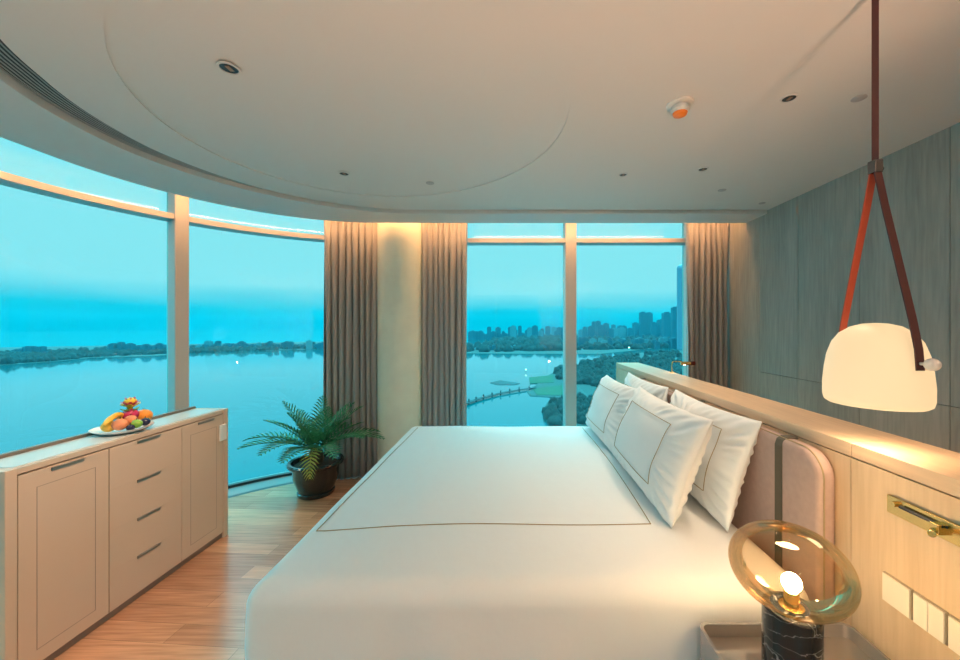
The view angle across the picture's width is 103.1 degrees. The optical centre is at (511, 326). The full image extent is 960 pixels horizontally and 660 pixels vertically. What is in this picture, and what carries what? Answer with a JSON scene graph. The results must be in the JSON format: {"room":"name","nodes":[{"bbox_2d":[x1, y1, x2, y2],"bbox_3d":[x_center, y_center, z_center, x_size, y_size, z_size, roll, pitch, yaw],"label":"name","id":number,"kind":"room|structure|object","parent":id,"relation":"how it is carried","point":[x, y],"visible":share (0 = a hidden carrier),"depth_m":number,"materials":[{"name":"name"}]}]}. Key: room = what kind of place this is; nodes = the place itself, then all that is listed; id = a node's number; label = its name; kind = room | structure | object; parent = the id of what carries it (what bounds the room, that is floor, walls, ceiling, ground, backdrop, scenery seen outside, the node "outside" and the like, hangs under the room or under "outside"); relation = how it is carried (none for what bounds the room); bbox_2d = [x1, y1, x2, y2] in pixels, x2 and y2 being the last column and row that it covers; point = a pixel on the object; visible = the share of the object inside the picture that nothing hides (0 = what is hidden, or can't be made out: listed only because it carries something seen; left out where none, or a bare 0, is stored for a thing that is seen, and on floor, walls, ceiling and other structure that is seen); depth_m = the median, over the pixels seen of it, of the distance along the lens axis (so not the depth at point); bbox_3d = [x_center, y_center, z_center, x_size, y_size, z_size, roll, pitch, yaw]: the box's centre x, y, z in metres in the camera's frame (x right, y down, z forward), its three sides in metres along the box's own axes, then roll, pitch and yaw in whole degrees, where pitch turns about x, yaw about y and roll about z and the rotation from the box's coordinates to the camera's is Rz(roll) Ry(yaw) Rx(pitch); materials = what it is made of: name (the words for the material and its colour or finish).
{"room":"hotel room","nodes":[
{"label":"hotel room","id":0,"kind":"room"},
{"bbox_2d":[53,476,361,659],"bbox_3d":[-0.350,1.600,0.570,5.580,0.001,7.140,0,0,0],"label":"floor","id":1,"kind":"structure","parent":0,"point":[198,611],"depth_m":2.28,"materials":[{"name":"brown wood"}]},
{"bbox_2d":[0,406,227,659],"bbox_3d":[-2.321,1.105,2.285,0.282,0.989,1.290,0,0,0],"label":"sideboard","id":2,"kind":"object","parent":1,"relation":"on","point":[90,523],"visible":0.98,"depth_m":2.02,"materials":[{"name":"beige paint"}]},
{"bbox_2d":[88,421,154,434],"bbox_3d":[-2.325,0.610,2.270,0.278,0.030,0.278,0,0,0],"label":"fruit plate","id":3,"kind":"object","parent":2,"relation":"on","point":[97,430],"visible":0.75,"depth_m":2.22,"materials":[{"name":"white ceramic"}]},
{"bbox_2d":[100,421,113,431],"bbox_3d":[-2.355,0.575,2.220,0.070,0.076,0.070,0,0,0],"label":"banana","id":4,"kind":"object","parent":3,"relation":"on","point":[107,428],"visible":0.52,"depth_m":2.19,"materials":[{"name":"yellow food"}]},
{"bbox_2d":[103,415,122,425],"bbox_3d":[-2.338,0.539,2.234,0.060,0.052,0.163,0,0,0],"label":"banana","id":5,"kind":"object","parent":3,"relation":"on","point":[106,421],"visible":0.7,"depth_m":2.18,"materials":[{"name":"yellow food"}]},
{"bbox_2d":[109,412,123,422],"bbox_3d":[-2.338,0.531,2.253,0.060,0.052,0.163,0,0,0],"label":"banana","id":6,"kind":"object","parent":5,"relation":"on","point":[117,414],"visible":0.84,"depth_m":2.23,"materials":[{"name":"yellow food"}]},
{"bbox_2d":[111,417,128,430],"bbox_3d":[-2.290,0.565,2.220,0.072,0.078,0.072,0,0,0],"label":"peach","id":7,"kind":"object","parent":3,"relation":"on","point":[119,424],"visible":0.98,"depth_m":2.20,"materials":[{"name":"orange food"}]},
{"bbox_2d":[120,397,140,418],"bbox_3d":[-2.335,0.502,2.325,0.099,0.145,0.096,0,0,0],"label":"dragon fruit","id":8,"kind":"object","parent":3,"relation":"on","point":[129,402],"visible":0.8,"depth_m":2.31,"materials":[{"name":"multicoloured food"}]},
{"bbox_2d":[126,423,134,429],"bbox_3d":[-2.237,0.586,2.228,0.040,0.048,0.040,0,0,0],"label":"plum","id":9,"kind":"object","parent":3,"relation":"on","point":[129,427],"visible":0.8,"depth_m":2.22,"materials":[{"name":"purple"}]},
{"bbox_2d":[124,414,137,424],"bbox_3d":[-2.290,0.554,2.282,0.062,0.068,0.062,0,0,0],"label":"peach","id":10,"kind":"object","parent":3,"relation":"on","point":[130,418],"visible":0.61,"depth_m":2.27,"materials":[{"name":"orange food"}]},
{"bbox_2d":[131,418,142,427],"bbox_3d":[-2.237,0.572,2.265,0.054,0.061,0.054,0,0,0],"label":"apple","id":11,"kind":"object","parent":3,"relation":"on","point":[137,423],"visible":0.9,"depth_m":2.25,"materials":[{"name":"green food"}]},
{"bbox_2d":[138,408,152,419],"bbox_3d":[-2.315,0.554,2.388,0.088,0.093,0.088,0,0,0],"label":"orange","id":12,"kind":"object","parent":3,"relation":"on","point":[144,412],"visible":0.56,"depth_m":2.37,"materials":[{"name":"orange food"}]},
{"bbox_2d":[141,416,150,425],"bbox_3d":[-2.240,0.574,2.320,0.050,0.057,0.050,0,0,0],"label":"plum","id":13,"kind":"object","parent":3,"relation":"on","point":[146,421],"visible":0.8,"depth_m":2.31,"materials":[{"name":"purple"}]},
{"bbox_2d":[219,424,226,440],"bbox_3d":[-2.182,0.795,2.868,0.016,0.120,0.065,0,0,0],"label":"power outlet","id":14,"kind":"object","parent":2,"relation":"attached to","point":[222,428],"visible":1,"depth_m":2.86,"materials":[{"name":"white plastic"}]},
{"bbox_2d":[228,471,292,497],"bbox_3d":[-0.555,1.750,0.775,5.990,0.300,7.550,0,0,0],"label":"trim","id":15,"kind":"structure","parent":1,"relation":"on","point":[261,485],"depth_m":3.84,"materials":[{"name":"white metal"}]},
{"bbox_2d":[0,171,323,488],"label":"window","id":16,"kind":"structure","parent":15,"relation":"on","point":[177,217],"depth_m":3.37,"materials":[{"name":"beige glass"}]},
{"bbox_2d":[237,396,384,499],"bbox_3d":[-1.859,1.151,3.651,1.271,0.898,1.240,0,0,0],"label":"potted cycas","id":17,"kind":"object","parent":1,"relation":"on","point":[315,473],"visible":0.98,"depth_m":3.54,"materials":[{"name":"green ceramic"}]},
{"bbox_2d":[286,452,344,499],"bbox_3d":[-1.885,1.439,3.660,0.500,0.322,0.500,0,0,0],"label":"pot","id":18,"kind":"object","parent":17,"relation":"attached to","point":[322,485],"depth_m":3.53,"materials":[{"name":"black ceramic"}]},
{"bbox_2d":[638,377,834,600],"bbox_3d":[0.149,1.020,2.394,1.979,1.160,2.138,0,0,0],"label":"headboard","id":19,"kind":"object","parent":1,"relation":"on","point":[788,479],"visible":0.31,"depth_m":1.46,"materials":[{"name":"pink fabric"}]},
{"bbox_2d":[245,426,808,659],"bbox_3d":[0.040,1.194,2.415,2.057,0.613,2.303,0,0,0],"label":"duvet","id":20,"kind":"object","parent":19,"relation":"on","point":[459,542],"visible":0.88,"depth_m":1.43,"materials":[{"name":"white fabric"}]},
{"bbox_2d":[586,375,635,451],"bbox_3d":[0.782,0.658,3.023,0.380,0.534,0.840,0,0,-2],"label":"pillow","id":21,"kind":"object","parent":20,"relation":"on","point":[610,400],"visible":0.73,"depth_m":2.83,"materials":[{"name":"white fabric"}]},
{"bbox_2d":[624,372,667,402],"bbox_3d":[0.978,0.641,2.930,0.257,0.522,0.860,0,0,0],"label":"pillow","id":22,"kind":"object","parent":20,"relation":"on","point":[661,392],"visible":0.22,"depth_m":2.75,"materials":[{"name":"white fabric"}]},
{"bbox_2d":[612,386,712,528],"bbox_3d":[0.789,0.646,2.150,0.390,0.556,0.970,0,0,0],"label":"pillow","id":23,"kind":"object","parent":20,"relation":"on","point":[661,445],"visible":1,"depth_m":1.83,"materials":[{"name":"white fabric"}]},
{"bbox_2d":[670,389,761,531],"bbox_3d":[1.004,0.646,2.070,0.296,0.524,0.870,0,0,0],"label":"pillow","id":24,"kind":"object","parent":20,"relation":"on","point":[719,478],"visible":0.56,"depth_m":1.74,"materials":[{"name":"white fabric"}]},
{"bbox_2d":[700,622,890,659],"bbox_3d":[0.877,1.297,1.014,0.510,0.606,0.532,0,0,0],"label":"nightstand","id":25,"kind":"object","parent":1,"relation":"on","point":[718,640],"visible":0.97,"depth_m":1.24,"materials":[{"name":"beige wood"}]},
{"bbox_2d":[728,520,861,659],"bbox_3d":[0.759,0.793,1.040,0.292,0.486,0.292,0,0,0],"label":"table lamp","id":26,"kind":"object","parent":25,"relation":"on","point":[792,626],"visible":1,"depth_m":1.02,"materials":[{"name":"black stone"}]},
{"bbox_2d":[778,588,804,615],"bbox_3d":[0.765,0.745,1.040,0.060,0.046,0.060,0,0,0],"label":"socket","id":27,"kind":"object","parent":26,"relation":"attached to","point":[790,604],"depth_m":1.03,"materials":[{"name":"gold metal"}]},
{"bbox_2d":[377,223,421,461],"bbox_3d":[-1.205,0.135,4.105,0.470,2.930,0.470,0,0,0],"label":"round column","id":28,"kind":"structure","parent":0,"point":[399,245],"depth_m":3.90,"materials":[{"name":"paint"}]},
{"bbox_2d":[471,330,474,339],"bbox_3d":[-271.057,57.637,2638.467,31.390,67.926,24.252,0,0,0],"label":"building","id":29,"kind":"structure","parent":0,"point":[472,331],"depth_m":2627.37,"materials":[{"name":"teal"}]},
{"bbox_2d":[475,331,478,339],"bbox_3d":[-248.114,60.098,2658.930,31.767,63.004,24.531,0,0,0],"label":"building","id":30,"kind":"structure","parent":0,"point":[476,332],"depth_m":2647.98,"materials":[{"name":"teal"}]},
{"bbox_2d":[0,0,959,222],"bbox_3d":[-0.580,-1.185,0.800,6.040,0.290,7.600,0,0,0],"label":"ceiling","id":31,"kind":"structure","parent":0,"point":[515,111],"depth_m":1.78,"materials":[{"name":"white paint"}]},
{"bbox_2d":[0,42,262,188],"bbox_3d":[-2.096,-1.075,2.164,0.344,0.003,1.592,0,0,0],"label":"ceiling vent","id":32,"kind":"object","parent":31,"relation":"in","point":[157,154],"visible":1,"depth_m":1.91,"materials":[{"name":"grey"}]},
{"bbox_2d":[216,61,240,75],"bbox_3d":[-1.169,-1.067,1.570,0.084,0.005,0.084,0,0,0],"label":"recessed light","id":33,"kind":"object","parent":31,"relation":"in","point":[226,67],"visible":1,"depth_m":1.57,"materials":[{"name":"white paint"}]},
{"bbox_2d":[338,171,349,175],"bbox_3d":[-1.171,-1.067,2.649,0.076,0.005,0.076,0,0,0],"label":"recessed light","id":34,"kind":"object","parent":31,"relation":"in","point":[342,173],"visible":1,"depth_m":2.65,"materials":[{"name":"white paint"}]},
{"bbox_2d":[323,220,376,479],"bbox_3d":[-1.704,0.159,4.027,0.548,2.877,0.218,0,0,0],"label":"curtain","id":35,"kind":"object","parent":31,"relation":"hanging from","point":[350,248],"visible":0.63,"depth_m":4.01,"materials":[{"name":"grey fabric"}]},
{"bbox_2d":[421,223,467,425],"bbox_3d":[-0.730,0.159,4.100,0.502,2.877,0.123,0,0,0],"label":"curtain","id":36,"kind":"object","parent":31,"relation":"hanging from","point":[444,245],"visible":0.63,"depth_m":4.07,"materials":[{"name":"grey fabric"}]},
{"bbox_2d":[618,173,627,176],"bbox_3d":[0.779,-1.067,2.666,0.064,0.005,0.064,0,0,0],"label":"recessed light","id":37,"kind":"object","parent":31,"relation":"in","point":[620,174],"visible":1,"depth_m":2.66,"materials":[{"name":"white paint"}]},
{"bbox_2d":[666,96,693,118],"bbox_3d":[0.806,-1.040,1.823,0.124,0.061,0.124,0,0,0],"label":"smoke detector","id":38,"kind":"object","parent":31,"relation":"attached to","point":[679,107],"visible":1,"depth_m":1.79,"materials":[{"name":"white plastic"}]},
{"bbox_2d":[697,167,708,171],"bbox_3d":[1.294,-1.067,2.573,0.070,0.005,0.070,0,0,0],"label":"recessed light","id":39,"kind":"object","parent":31,"relation":"in","point":[701,169],"visible":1,"depth_m":2.57,"materials":[{"name":"white paint"}]},
{"bbox_2d":[685,223,728,387],"bbox_3d":[2.111,0.159,4.112,0.449,2.877,0.127,0,0,0],"label":"curtain","id":40,"kind":"object","parent":31,"relation":"hanging from","point":[707,244],"visible":0.56,"depth_m":4.08,"materials":[{"name":"grey fabric"}]},
{"bbox_2d":[779,93,798,103],"bbox_3d":[1.294,-1.067,1.776,0.074,0.005,0.074,0,0,0],"label":"recessed light","id":41,"kind":"object","parent":31,"relation":"in","point":[791,97],"visible":1,"depth_m":1.77,"materials":[{"name":"white paint"}]},
{"bbox_2d":[850,94,867,101],"bbox_3d":[1.621,-1.067,1.776,0.060,0.005,0.060,0,0,0],"label":"cover plate","id":42,"kind":"object","parent":31,"relation":"attached to","point":[861,97],"visible":1,"depth_m":1.77,"materials":[{"name":"grey plastic"}]},
{"bbox_2d":[822,0,941,411],"bbox_3d":[1.147,-0.411,1.200,0.261,1.315,0.361,0,0,0],"label":"pendant lamp","id":43,"kind":"object","parent":31,"relation":"hanging from","point":[875,366],"visible":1,"depth_m":1.14,"materials":[{"name":"white glass"}]},
{"bbox_2d":[467,223,685,425],"bbox_3d":[0.485,0.135,4.360,3.670,2.930,0.220,0,0,0],"label":"window","id":44,"kind":"structure","parent":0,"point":[569,241],"depth_m":4.25,"materials":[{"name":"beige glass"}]},
{"bbox_2d":[616,363,959,659],"bbox_3d":[1.262,0.995,1.630,0.245,1.210,5.060,0,0,0],"label":"wall","id":45,"kind":"structure","parent":0,"point":[868,464],"depth_m":1.20,"materials":[{"name":"beige wood"}]},
{"bbox_2d":[670,361,695,372],"bbox_3d":[1.456,0.341,3.249,0.204,0.098,0.059,0,0,0],"label":"light","id":46,"kind":"object","parent":45,"relation":"on","point":[681,362],"visible":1,"depth_m":3.23,"materials":[{"name":"gold metal"}]},
{"bbox_2d":[882,571,913,619],"bbox_3d":[1.134,0.788,1.119,0.012,0.086,0.085,0,0,0],"label":"light switch","id":47,"kind":"object","parent":45,"relation":"attached to","point":[895,592],"visible":1,"depth_m":1.11,"materials":[{"name":"beige plastic"}]},
{"bbox_2d":[887,494,959,546],"bbox_3d":[1.109,0.530,1.050,0.062,0.052,0.191,0,0,0],"label":"light","id":48,"kind":"object","parent":45,"relation":"attached to","point":[935,525],"visible":1,"depth_m":1.04,"materials":[{"name":"gold metal"}]},
{"bbox_2d":[913,591,948,645],"bbox_3d":[1.134,0.788,1.031,0.012,0.086,0.082,0,0,0],"label":"light switch","id":49,"kind":"object","parent":45,"relation":"attached to","point":[929,616],"visible":1,"depth_m":1.02,"materials":[{"name":"beige plastic"}]},
{"bbox_2d":[948,614,959,655],"bbox_3d":[1.134,0.788,0.945,0.012,0.086,0.082,0,0,0],"label":"light switch","id":50,"kind":"object","parent":45,"relation":"attached to","point":[953,622],"visible":1,"depth_m":0.97,"materials":[{"name":"beige plastic"}]},
{"bbox_2d":[727,122,959,452],"bbox_3d":[2.395,0.100,0.800,0.110,3.000,7.600,0,0,0],"label":"wall","id":51,"kind":"structure","parent":0,"point":[789,266],"depth_m":2.62,"materials":[{"name":"grey wood"}]},
{"label":"outside","id":52,"kind":"structure","parent":0,"visible":0},
{"bbox_2d":[466,333,650,353],"bbox_3d":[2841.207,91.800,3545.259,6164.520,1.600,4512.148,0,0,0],"label":"shore","id":53,"kind":"structure","parent":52,"point":[475,351],"depth_m":1356.09,"materials":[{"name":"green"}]},
{"bbox_2d":[478,331,483,339],"bbox_3d":[-219.643,58.283,2670.514,38.921,66.635,29.830,0,0,0],"label":"building","id":54,"kind":"structure","parent":53,"relation":"on","point":[481,333],"depth_m":2656.39,"materials":[{"name":"teal"}]},
{"bbox_2d":[487,327,490,339],"bbox_3d":[-165.506,44.293,2756.978,30.201,94.614,23.371,0,0,0],"label":"building","id":55,"kind":"structure","parent":53,"relation":"on","point":[488,328],"depth_m":2746.08,"materials":[{"name":"teal"}]},
{"bbox_2d":[491,331,496,338],"bbox_3d":[-135.971,60.651,2790.589,45.748,61.898,34.887,0,0,0],"label":"building","id":56,"kind":"structure","parent":53,"relation":"on","point":[493,333],"depth_m":2774.38,"materials":[{"name":"teal"}]},
{"bbox_2d":[495,327,500,337],"bbox_3d":[-103.444,45.437,2828.242,39.700,92.326,30.407,0,0,0],"label":"building","id":57,"kind":"structure","parent":53,"relation":"on","point":[497,330],"depth_m":2813.94,"materials":[{"name":"teal"}]},
{"bbox_2d":[510,325,515,336],"bbox_3d":[7.734,40.163,2686.410,44.496,102.875,33.960,0,0,0],"label":"building","id":58,"kind":"structure","parent":53,"relation":"on","point":[513,327],"depth_m":2670.70,"materials":[{"name":"teal"}]},
{"bbox_2d":[518,326,521,336],"bbox_3d":[56.944,40.590,2758.144,26.101,102.019,20.334,0,0,0],"label":"building","id":59,"kind":"structure","parent":53,"relation":"on","point":[519,327],"depth_m":2748.76,"materials":[{"name":"teal"}]},
{"bbox_2d":[489,335,562,344],"bbox_3d":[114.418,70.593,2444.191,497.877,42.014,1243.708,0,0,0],"label":"trees","id":60,"kind":"object","parent":53,"relation":"on","point":[504,340],"visible":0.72,"depth_m":2071.84,"materials":[{"name":"green plant"}]},
{"bbox_2d":[527,327,531,336],"bbox_3d":[123.957,46.279,2684.711,33.664,90.642,25.936,0,0,0],"label":"building","id":61,"kind":"structure","parent":53,"relation":"on","point":[529,329],"depth_m":2672.66,"materials":[{"name":"teal"}]},
{"bbox_2d":[532,325,537,336],"bbox_3d":[165.191,39.684,2753.192,43.512,103.833,33.231,0,0,0],"label":"building","id":62,"kind":"structure","parent":53,"relation":"on","point":[534,327],"depth_m":2737.37,"materials":[{"name":"teal"}]},
{"bbox_2d":[466,334,676,351],"bbox_3d":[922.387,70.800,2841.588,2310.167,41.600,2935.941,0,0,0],"label":"trees","id":63,"kind":"object","parent":53,"relation":"on","point":[532,345],"visible":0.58,"depth_m":1544.17,"materials":[{"name":"green plant"}]},
{"bbox_2d":[581,337,587,344],"bbox_3d":[321.593,67.688,1699.011,29.674,47.824,22.981,0,0,0],"label":"building","id":64,"kind":"structure","parent":53,"relation":"on","point":[583,339],"depth_m":1688.51,"materials":[{"name":"teal"}]},
{"bbox_2d":[582,330,586,336],"bbox_3d":[543.750,56.446,2861.529,31.315,70.308,24.197,0,0,0],"label":"building","id":65,"kind":"structure","parent":53,"relation":"on","point":[584,332],"depth_m":2850.59,"materials":[{"name":"teal"}]},
{"bbox_2d":[587,326,594,337],"bbox_3d":[606.465,40.640,2921.922,49.466,101.920,37.642,0,0,0],"label":"building","id":66,"kind":"structure","parent":53,"relation":"on","point":[590,330],"depth_m":2903.98,"materials":[{"name":"teal"}]},
{"bbox_2d":[595,321,600,335],"bbox_3d":[668.367,20.961,2955.481,37.889,141.278,29.066,0,0,0],"label":"building","id":67,"kind":"structure","parent":53,"relation":"on","point":[597,323],"depth_m":2941.80,"materials":[{"name":"teal"}]},
{"bbox_2d":[597,325,603,336],"bbox_3d":[668.945,39.651,2880.950,46.781,103.899,35.653,0,0,0],"label":"building","id":68,"kind":"structure","parent":53,"relation":"on","point":[600,329],"depth_m":2863.84,"materials":[{"name":"teal"}]},
{"bbox_2d":[605,326,609,336],"bbox_3d":[758.866,41.292,3026.077,29.391,100.617,22.771,0,0,0],"label":"building","id":69,"kind":"structure","parent":53,"relation":"on","point":[606,327],"depth_m":3015.97,"materials":[{"name":"teal"}]},
{"bbox_2d":[608,328,613,337],"bbox_3d":[762.062,50.962,2930.883,37.748,81.277,28.961,0,0,0],"label":"building","id":70,"kind":"structure","parent":53,"relation":"on","point":[610,330],"depth_m":2917.48,"materials":[{"name":"teal"}]},
{"bbox_2d":[612,328,618,336],"bbox_3d":[826.391,48.488,3043.806,47.313,86.224,36.047,0,0,0],"label":"building","id":71,"kind":"structure","parent":53,"relation":"on","point":[616,331],"depth_m":3027.04,"materials":[{"name":"teal"}]},
{"bbox_2d":[618,327,625,337],"bbox_3d":[882.148,45.900,3046.992,55.916,91.401,42.419,0,0,0],"label":"building","id":72,"kind":"structure","parent":53,"relation":"on","point":[622,331],"depth_m":3027.04,"materials":[{"name":"teal"}]},
{"bbox_2d":[627,328,632,336],"bbox_3d":[928.502,48.389,2991.091,44.280,86.422,33.800,0,0,0],"label":"building","id":73,"kind":"structure","parent":53,"relation":"on","point":[629,330],"depth_m":2975.02,"materials":[{"name":"teal"}]},
{"bbox_2d":[634,324,640,336],"bbox_3d":[1014.761,32.389,3082.308,47.124,118.422,35.907,0,0,0],"label":"building","id":74,"kind":"structure","parent":53,"relation":"on","point":[636,326],"depth_m":3065.71,"materials":[{"name":"teal"}]},
{"bbox_2d":[639,312,646,335],"bbox_3d":[1095.036,-18.320,3183.849,53.961,219.840,40.971,0,0,0],"label":"building","id":75,"kind":"structure","parent":53,"relation":"on","point":[642,316],"depth_m":3164.57,"materials":[{"name":"teal"}]},
{"bbox_2d":[646,312,652,334],"bbox_3d":[1146.249,-16.051,3182.850,51.263,215.302,38.972,0,0,0],"label":"building","id":76,"kind":"structure","parent":53,"relation":"on","point":[649,314],"depth_m":3164.57,"materials":[{"name":"teal"}]},
{"bbox_2d":[651,322,656,336],"bbox_3d":[1143.745,25.497,3064.298,41.529,132.206,31.763,0,0,0],"label":"building","id":77,"kind":"structure","parent":53,"relation":"on","point":[653,324],"depth_m":3049.29,"materials":[{"name":"teal"}]},
{"bbox_2d":[654,341,659,347],"bbox_3d":[626.799,76.063,1643.614,20.098,31.074,15.887,0,0,0],"label":"building","id":78,"kind":"structure","parent":53,"relation":"on","point":[656,343],"depth_m":1636.56,"materials":[{"name":"teal"}]},
{"bbox_2d":[659,319,660,335],"bbox_3d":[1194.620,14.064,3034.768,36.204,155.072,27.818,0,0,0],"label":"building","id":79,"kind":"structure","parent":53,"relation":"on","point":[660,319],"depth_m":3030.74,"materials":[{"name":"teal"}]},
{"bbox_2d":[661,312,670,337],"bbox_3d":[1099.200,-7.751,2699.586,60.879,198.702,46.095,0,0,0],"label":"building","id":80,"kind":"structure","parent":53,"relation":"on","point":[666,316],"depth_m":2677.23,"materials":[{"name":"teal"}]},
{"bbox_2d":[670,338,676,347],"bbox_3d":[716.703,69.657,1678.591,30.219,43.886,23.385,0,0,0],"label":"building","id":81,"kind":"structure","parent":53,"relation":"on","point":[673,342],"depth_m":1668.02,"materials":[{"name":"teal"}]},
{"bbox_2d":[671,307,676,337],"bbox_3d":[1072.374,-21.035,2502.012,43.811,225.271,33.453,0,0,0],"label":"building","id":82,"kind":"structure","parent":53,"relation":"on","point":[674,309],"depth_m":2486.33,"materials":[{"name":"teal"}]},
{"bbox_2d":[677,264,681,348],"bbox_3d":[723.432,-85.355,1603.000,52.045,353.909,52.045,0,0,0],"label":"building","id":83,"kind":"structure","parent":53,"relation":"on","point":[679,268],"depth_m":1590.08,"materials":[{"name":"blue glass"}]},
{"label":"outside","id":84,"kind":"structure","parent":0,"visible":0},
{"bbox_2d":[0,341,322,364],"bbox_3d":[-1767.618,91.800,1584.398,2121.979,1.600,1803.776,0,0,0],"label":"shore","id":85,"kind":"structure","parent":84,"point":[53,347],"depth_m":1608.43,"materials":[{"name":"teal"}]},
{"bbox_2d":[22,346,30,351],"bbox_3d":[-1499.983,75.367,1174.688,11.004,32.466,15.000,0,0,0],"label":"building","id":86,"kind":"structure","parent":85,"relation":"on","point":[27,348],"depth_m":1171.60,"materials":[{"name":"teal"}]},
{"bbox_2d":[38,346,46,351],"bbox_3d":[-1460.465,75.544,1181.960,10.537,32.112,15.000,0,0,0],"label":"building","id":87,"kind":"structure","parent":85,"relation":"on","point":[41,348],"depth_m":1178.05,"materials":[{"name":"teal"}]},
{"bbox_2d":[0,347,90,364],"bbox_3d":[-1514.485,79.846,1112.665,587.758,23.509,545.823,0,0,0],"label":"trees","id":88,"kind":"object","parent":85,"relation":"on","point":[6,357],"visible":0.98,"depth_m":1049.83,"materials":[{"name":"green plant"}]},
{"bbox_2d":[107,343,116,349],"bbox_3d":[-1441.353,74.852,1372.422,21.337,33.497,16.805,0,0,0],"label":"building","id":89,"kind":"structure","parent":85,"relation":"on","point":[111,346],"depth_m":1365.06,"materials":[{"name":"teal"}]},
{"bbox_2d":[117,342,124,349],"bbox_3d":[-1410.820,72.427,1371.520,17.458,38.346,15.000,0,0,0],"label":"building","id":90,"kind":"structure","parent":85,"relation":"on","point":[120,345],"depth_m":1365.06,"materials":[{"name":"teal"}]},
{"bbox_2d":[124,343,135,349],"bbox_3d":[-1379.388,74.717,1373.141,23.277,33.766,18.242,0,0,0],"label":"building","id":91,"kind":"structure","parent":85,"relation":"on","point":[131,346],"depth_m":1365.06,"materials":[{"name":"teal"}]},
{"bbox_2d":[145,345,151,350],"bbox_3d":[-1282.615,78.186,1340.653,10.717,26.829,15.000,0,0,0],"label":"building","id":92,"kind":"structure","parent":85,"relation":"on","point":[148,347],"depth_m":1335.39,"materials":[{"name":"teal"}]},
{"bbox_2d":[88,342,321,356],"bbox_3d":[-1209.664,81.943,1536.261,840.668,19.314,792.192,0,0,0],"label":"trees","id":93,"kind":"object","parent":85,"relation":"on","point":[102,351],"visible":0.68,"depth_m":1372.75,"materials":[{"name":"green plant"}]},
{"bbox_2d":[204,340,212,345],"bbox_3d":[-1299.708,74.512,1628.185,25.617,34.176,19.975,0,0,0],"label":"building","id":94,"kind":"structure","parent":85,"relation":"on","point":[209,342],"depth_m":1619.07,"materials":[{"name":"teal"}]},
{"bbox_2d":[267,341,272,347],"bbox_3d":[-1013.741,74.951,1593.809,13.901,33.298,15.000,0,0,0],"label":"building","id":95,"kind":"structure","parent":85,"relation":"on","point":[269,343],"depth_m":1587.37,"materials":[{"name":"teal"}]},
{"bbox_2d":[288,341,293,349],"bbox_3d":[-896.645,75.041,1542.527,16.856,33.118,15.000,0,0,0],"label":"building","id":96,"kind":"structure","parent":85,"relation":"on","point":[291,343],"depth_m":1535.90,"materials":[{"name":"teal"}]},
{"bbox_2d":[306,340,312,349],"bbox_3d":[-827.159,72.518,1550.992,19.585,38.164,15.507,0,0,0],"label":"building","id":97,"kind":"structure","parent":85,"relation":"on","point":[309,344],"depth_m":1544.17,"materials":[{"name":"teal"}]},
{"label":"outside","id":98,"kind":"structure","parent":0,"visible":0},
{"bbox_2d":[0,329,681,483],"bbox_3d":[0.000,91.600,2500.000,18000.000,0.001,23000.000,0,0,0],"label":"lake","id":99,"kind":"structure","parent":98,"point":[44,402],"depth_m":584.96,"materials":[{"name":"teal liquid"}]},
{"bbox_2d":[467,386,536,403],"bbox_3d":[-22.101,89.100,485.805,116.366,7.000,156.054,0,0,0],"label":"pier","id":100,"kind":"structure","parent":99,"relation":"on","point":[469,401],"depth_m":501.07,"materials":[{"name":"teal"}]},
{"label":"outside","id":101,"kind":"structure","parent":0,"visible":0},
{"bbox_2d":[527,351,681,426],"bbox_3d":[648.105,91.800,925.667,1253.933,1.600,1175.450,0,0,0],"label":"ground","id":102,"kind":"structure","parent":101,"point":[586,389],"depth_m":571.55,"materials":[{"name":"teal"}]},
{"bbox_2d":[541,392,592,425],"bbox_3d":[92.382,84.367,416.483,122.686,14.465,151.702,0,0,0],"label":"park trees","id":103,"kind":"object","parent":102,"relation":"on","point":[552,413],"visible":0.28,"depth_m":389.05,"materials":[{"name":"green plant"}]},
{"bbox_2d":[553,363,597,383],"bbox_3d":[119.219,83.469,734.328,84.864,16.262,265.052,0,0,0],"label":"park trees","id":104,"kind":"object","parent":102,"relation":"on","point":[558,370],"visible":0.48,"depth_m":693.47,"materials":[{"name":"green plant"}]},
{"bbox_2d":[578,349,681,386],"bbox_3d":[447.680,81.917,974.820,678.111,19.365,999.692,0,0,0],"label":"park trees","id":105,"kind":"object","parent":102,"relation":"on","point":[663,360],"visible":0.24,"depth_m":863.46,"materials":[{"name":"green plant"}]},
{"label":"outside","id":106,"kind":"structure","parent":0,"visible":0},
{"bbox_2d":[491,380,519,384],"bbox_3d":[-11.508,91.800,625.377,48.956,1.600,50.479,0,0,0],"label":"platform","id":107,"kind":"object","parent":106,"point":[500,382],"visible":0.94,"depth_m":611.99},
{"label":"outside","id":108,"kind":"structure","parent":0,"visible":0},
{"bbox_2d":[529,375,553,383],"bbox_3d":[53.181,91.550,664.179,48.509,2.100,107.024,0,0,0],"label":"lawn","id":109,"kind":"structure","parent":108,"point":[549,378],"depth_m":655.12,"materials":[{"name":"green plant"}]},
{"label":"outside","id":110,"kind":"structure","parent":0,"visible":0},
{"bbox_2d":[533,385,562,394],"bbox_3d":[57.666,91.550,549.736,53.776,2.100,90.545,0,0,0],"label":"lawn","id":111,"kind":"structure","parent":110,"point":[554,390],"depth_m":541.53,"materials":[{"name":"green plant"}]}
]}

